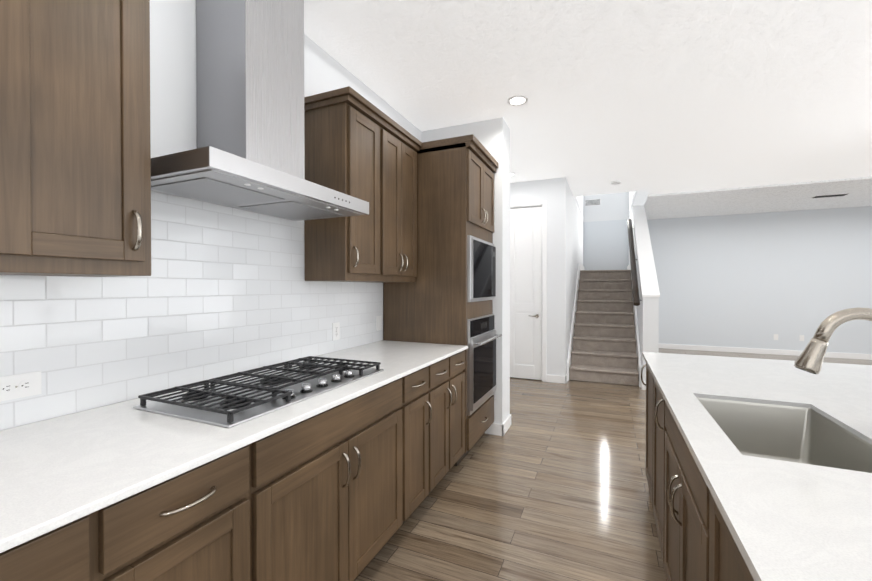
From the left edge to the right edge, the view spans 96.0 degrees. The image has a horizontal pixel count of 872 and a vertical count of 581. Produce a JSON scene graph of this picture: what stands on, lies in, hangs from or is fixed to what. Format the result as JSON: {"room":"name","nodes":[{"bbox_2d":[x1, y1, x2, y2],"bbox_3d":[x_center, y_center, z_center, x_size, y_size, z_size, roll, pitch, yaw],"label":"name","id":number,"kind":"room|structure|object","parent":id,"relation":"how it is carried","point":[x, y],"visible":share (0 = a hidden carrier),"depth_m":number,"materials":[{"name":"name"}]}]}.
{"room":"kitchen","nodes":[
{"label":"kitchen","id":0,"kind":"room"},
{"bbox_2d":[150,0,421,157],"bbox_3d":[-1.126,-0.108,1.817,0.150,2.880,9.050,0,1,24],"label":"wall","id":1,"kind":"structure","parent":0,"point":[173,107],"depth_m":1.69,"materials":[{"name":"white paint"}]},
{"bbox_2d":[0,0,150,276],"bbox_3d":[-1.143,-0.589,1.170,0.322,1.085,0.382,0,1,24],"label":"upper cabinet","id":2,"kind":"object","parent":1,"relation":"attached to","point":[75,172],"visible":1,"depth_m":1.08,"materials":[{"name":"brown wood"}]},
{"bbox_2d":[0,191,382,430],"bbox_3d":[-1.655,-0.003,0.419,0.006,0.945,6.062,0,1,24],"label":"tile backsplash","id":3,"kind":"structure","parent":1,"relation":"attached to","point":[221,290],"depth_m":1.68,"materials":[{"name":"white tile"}]},
{"bbox_2d":[0,371,41,401],"bbox_3d":[-1.300,0.298,1.215,0.008,0.074,0.118,0,1,24],"label":"outlet","id":4,"kind":"object","parent":3,"relation":"attached to","point":[16,386],"visible":1,"depth_m":1.22,"materials":[{"name":"white plastic"}]},
{"bbox_2d":[332,322,339,340],"bbox_3d":[-0.672,0.275,2.643,0.008,0.116,0.072,0,1,24],"label":"outlet","id":5,"kind":"object","parent":3,"relation":"attached to","point":[335,331],"visible":1,"depth_m":2.64,"materials":[{"name":"white plastic"}]},
{"bbox_2d":[376,316,381,330],"bbox_3d":[-0.454,0.261,3.137,0.010,0.116,0.072,0,1,24],"label":"light switch","id":6,"kind":"object","parent":3,"relation":"attached to","point":[378,322],"visible":1,"depth_m":3.13,"materials":[{"name":"white plastic"}]},
{"bbox_2d":[151,0,368,220],"bbox_3d":[-0.774,-0.969,1.772,0.510,1.150,0.916,0,1,24],"label":"range hood","id":7,"kind":"object","parent":1,"relation":"attached to","point":[248,154],"visible":0.92,"depth_m":1.69,"materials":[{"name":"silver metal"}]},
{"bbox_2d":[304,86,421,282],"bbox_3d":[-0.457,-0.603,2.688,0.355,1.085,0.926,0,1,24],"label":"upper cabinet","id":8,"kind":"object","parent":1,"relation":"attached to","point":[358,145],"visible":1,"depth_m":2.36,"materials":[{"name":"brown wood"}]},
{"bbox_2d":[422,117,509,423],"bbox_3d":[0.290,-0.126,3.846,0.810,2.880,0.296,0,1,24],"label":"wall","id":9,"kind":"structure","parent":0,"point":[492,136],"depth_m":3.59,"materials":[{"name":"white paint"}]},
{"bbox_2d":[485,423,504,435],"bbox_3d":[0.234,1.263,3.714,0.824,0.105,0.014,0,1,24],"label":"baseboard","id":10,"kind":"structure","parent":9,"relation":"attached to","point":[497,429],"depth_m":3.57,"materials":[{"name":"white"}]},
{"bbox_2d":[504,414,510,425],"bbox_3d":[0.372,1.261,3.992,0.794,0.105,0.014,0,1,24],"label":"baseboard","id":11,"kind":"structure","parent":9,"relation":"attached to","point":[507,422],"depth_m":3.72,"materials":[{"name":"white"}]},
{"bbox_2d":[510,178,554,374],"bbox_3d":[1.380,-0.142,5.724,0.705,2.880,0.120,0,1,24],"label":"wall","id":12,"kind":"structure","parent":0,"point":[549,190],"depth_m":5.56,"materials":[{"name":"white paint"}]},
{"bbox_2d":[510,206,541,379],"bbox_3d":[1.292,0.040,5.738,0.503,2.492,0.036,0,1,24],"label":"hall door","id":13,"kind":"structure","parent":12,"relation":"in","point":[525,288],"depth_m":5.72,"materials":[{"name":"white wood"}]},
{"bbox_2d":[510,200,546,381],"bbox_3d":[1.299,0.010,5.753,0.645,2.575,0.136,0,1,24],"label":"door frame","id":14,"kind":"structure","parent":12,"relation":"attached to","point":[543,204],"depth_m":5.58,"materials":[{"name":"white wood"}]},
{"bbox_2d":[546,375,566,383],"bbox_3d":[1.693,1.247,5.526,0.269,0.105,0.014,0,1,24],"label":"baseboard","id":15,"kind":"structure","parent":12,"relation":"attached to","point":[549,378],"depth_m":5.52,"materials":[{"name":"white"}]},
{"bbox_2d":[555,177,582,375],"bbox_3d":[2.577,-1.217,7.390,0.140,5.000,4.150,0,1,24],"label":"wall","id":16,"kind":"structure","parent":0,"point":[568,238],"depth_m":5.53,"materials":[{"name":"white paint"}]},
{"bbox_2d":[567,263,584,380],"bbox_3d":[2.691,0.374,7.446,0.028,1.817,3.960,0,1,24],"label":"trim","id":17,"kind":"structure","parent":16,"relation":"attached to","point":[582,267],"depth_m":6.49,"materials":[{"name":"white wood"}]},
{"bbox_2d":[304,0,871,219],"bbox_3d":[3.454,-1.594,2.222,8.500,0.155,13.500,0,1,24],"label":"ceiling","id":18,"kind":"structure","parent":0,"point":[660,96],"depth_m":2.98,"materials":[{"name":"paint"}]},
{"bbox_2d":[507,95,527,105],"bbox_3d":[0.669,-1.556,3.217,0.170,0.008,0.170,0,1,24],"label":"recessed light","id":19,"kind":"object","parent":18,"relation":"in","point":[517,100],"visible":1,"depth_m":3.21,"materials":[{"name":"white"}]},
{"bbox_2d":[611,180,620,184],"bbox_3d":[2.614,-1.567,5.705,0.130,0.030,0.130,0,1,24],"label":"smoke detector","id":20,"kind":"object","parent":18,"relation":"attached to","point":[617,182],"visible":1,"depth_m":5.68,"materials":[{"name":"white plastic"}]},
{"bbox_2d":[811,193,850,197],"bbox_3d":[6.447,-1.549,6.424,0.450,0.009,0.200,0,1,24],"label":"ceiling vent","id":21,"kind":"object","parent":18,"relation":"in","point":[830,195],"visible":1,"depth_m":6.39,"materials":[{"name":"white metal"}]},
{"bbox_2d":[354,348,871,580],"bbox_3d":[3.454,1.379,2.248,8.500,0.100,13.500,0,1,24],"label":"floor","id":22,"kind":"structure","parent":0,"point":[551,484],"depth_m":2.46,"materials":[{"name":"brown wood"}]},
{"bbox_2d":[0,432,279,580],"bbox_3d":[-1.028,0.893,0.959,0.712,0.893,0.918,0,1,24],"label":"base cabinet","id":23,"kind":"object","parent":22,"relation":"on","point":[220,521],"depth_m":0.98,"materials":[{"name":"brown wood"}]},
{"bbox_2d":[0,340,467,555],"bbox_3d":[-0.995,0.431,1.006,0.732,0.031,4.462,0,1,24],"label":"countertop","id":24,"kind":"structure","parent":23,"relation":"on","point":[56,473],"depth_m":1.18,"materials":[{"name":"white stone"}]},
{"bbox_2d":[133,356,383,427],"bbox_3d":[-0.676,0.395,1.715,0.490,0.047,0.907,0,1,24],"label":"cooktop","id":25,"kind":"object","parent":24,"relation":"in","point":[237,403],"depth_m":1.51,"materials":[{"name":"black metal"}]},
{"bbox_2d":[280,376,411,580],"bbox_3d":[-0.682,0.887,1.746,0.712,0.893,1.078,0,1,24],"label":"base cabinet","id":26,"kind":"object","parent":22,"relation":"on","point":[336,466],"depth_m":1.58,"materials":[{"name":"brown wood"}]},
{"bbox_2d":[412,364,435,512],"bbox_3d":[-0.429,0.881,2.323,0.712,0.893,0.458,0,1,24],"label":"base cabinet","id":27,"kind":"object","parent":22,"relation":"on","point":[424,381],"depth_m":2.26,"materials":[{"name":"brown wood"}]},
{"bbox_2d":[383,134,501,465],"bbox_3d":[0.090,0.084,3.369,0.814,2.470,0.734,0,1,24],"label":"tall cabinet","id":28,"kind":"object","parent":22,"relation":"on","point":[448,296],"visible":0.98,"depth_m":3.02,"materials":[{"name":"brown wood"}]},
{"bbox_2d":[467,235,495,301],"bbox_3d":[0.389,-0.165,3.235,0.044,0.500,0.674,0,1,24],"label":"microwave","id":29,"kind":"object","parent":28,"relation":"in","point":[481,252],"depth_m":3.12,"materials":[{"name":"silver metal"}]},
{"bbox_2d":[467,314,501,415],"bbox_3d":[0.416,0.575,3.230,0.102,0.720,0.674,0,1,24],"label":"oven","id":30,"kind":"object","parent":28,"relation":"in","point":[482,336],"depth_m":3.11,"materials":[{"name":"silver metal"}]},
{"bbox_2d":[436,352,464,485],"bbox_3d":[-0.249,0.878,2.731,0.712,0.893,0.711,0,1,24],"label":"base cabinet","id":31,"kind":"object","parent":22,"relation":"on","point":[450,376],"depth_m":2.63,"materials":[{"name":"brown wood"}]},
{"bbox_2d":[569,270,638,385],"bbox_3d":[3.124,0.447,7.276,0.897,1.674,3.938,0,1,24],"label":"stairs","id":32,"kind":"structure","parent":22,"relation":"on","point":[604,346],"depth_m":6.24,"materials":[{"name":"carpet"}]},
{"bbox_2d":[641,355,871,580],"bbox_3d":[1.192,0.897,0.573,1.338,0.893,3.860,0,1,24],"label":"kitchen island","id":33,"kind":"object","parent":22,"relation":"on","point":[696,542],"depth_m":1.45,"materials":[{"name":"brown wood"}]},
{"bbox_2d":[642,352,871,580],"bbox_3d":[0.811,0.473,0.736,0.479,0.092,3.920,0,1,24],"label":"island countertop","id":34,"kind":"structure","parent":33,"relation":"on","point":[792,520],"depth_m":0.84,"materials":[{"name":"white stone"}]},
{"bbox_2d":[794,307,871,373],"bbox_3d":[1.223,0.237,1.127,0.272,0.373,0.163,0,1,24],"label":"faucet","id":35,"kind":"object","parent":34,"relation":"on","point":[810,360],"depth_m":1.18,"materials":[{"name":"silver metal"}]},
{"bbox_2d":[629,190,658,381],"bbox_3d":[3.621,-1.213,6.969,0.180,5.000,4.080,0,1,24],"label":"wall","id":36,"kind":"structure","parent":0,"point":[648,316],"depth_m":5.14,"materials":[{"name":"white paint"}]},
{"bbox_2d":[627,219,641,305],"bbox_3d":[3.145,-0.557,6.245,0.110,1.511,2.233,0,1,24],"label":"stair handrail","id":37,"kind":"object","parent":36,"relation":"attached to","point":[636,298],"visible":0.94,"depth_m":5.96,"materials":[{"name":"brown wood"}]},
{"bbox_2d":[627,264,641,387],"bbox_3d":[3.543,0.378,7.072,0.028,1.817,3.960,0,1,24],"label":"trim","id":38,"kind":"structure","parent":36,"relation":"attached to","point":[638,353],"depth_m":5.83,"materials":[{"name":"white wood"}]},
{"bbox_2d":[632,205,659,296],"bbox_3d":[3.301,-0.758,6.244,0.204,1.670,2.511,0,1,24],"label":"trim","id":39,"kind":"structure","parent":36,"relation":"attached to","point":[648,279],"depth_m":5.91,"materials":[{"name":"white wood"}]},
{"bbox_2d":[583,192,871,353],"bbox_3d":[6.109,-1.224,8.268,8.500,5.000,0.300,0,1,24],"label":"wall","id":40,"kind":"structure","parent":0,"point":[755,280],"depth_m":7.98,"materials":[{"name":"white paint"}]},
{"bbox_2d":[585,199,600,205],"bbox_3d":[3.661,-2.057,9.166,0.350,0.150,0.008,0,1,24],"label":"air vent","id":41,"kind":"object","parent":40,"relation":"in","point":[591,202],"visible":1,"depth_m":9.16,"materials":[{"name":"white metal"}]},
{"bbox_2d":[659,344,871,359],"bbox_3d":[7.137,1.229,7.667,5.715,0.105,0.014,0,1,24],"label":"baseboard","id":42,"kind":"structure","parent":40,"relation":"attached to","point":[665,346],"depth_m":7.94,"materials":[{"name":"white"}]},
{"bbox_2d":[799,335,803,340],"bbox_3d":[7.146,0.931,7.664,0.072,0.116,0.007,0,1,24],"label":"outlet","id":43,"kind":"object","parent":40,"relation":"attached to","point":[801,337],"visible":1,"depth_m":7.67,"materials":[{"name":"white plastic"}]}
]}

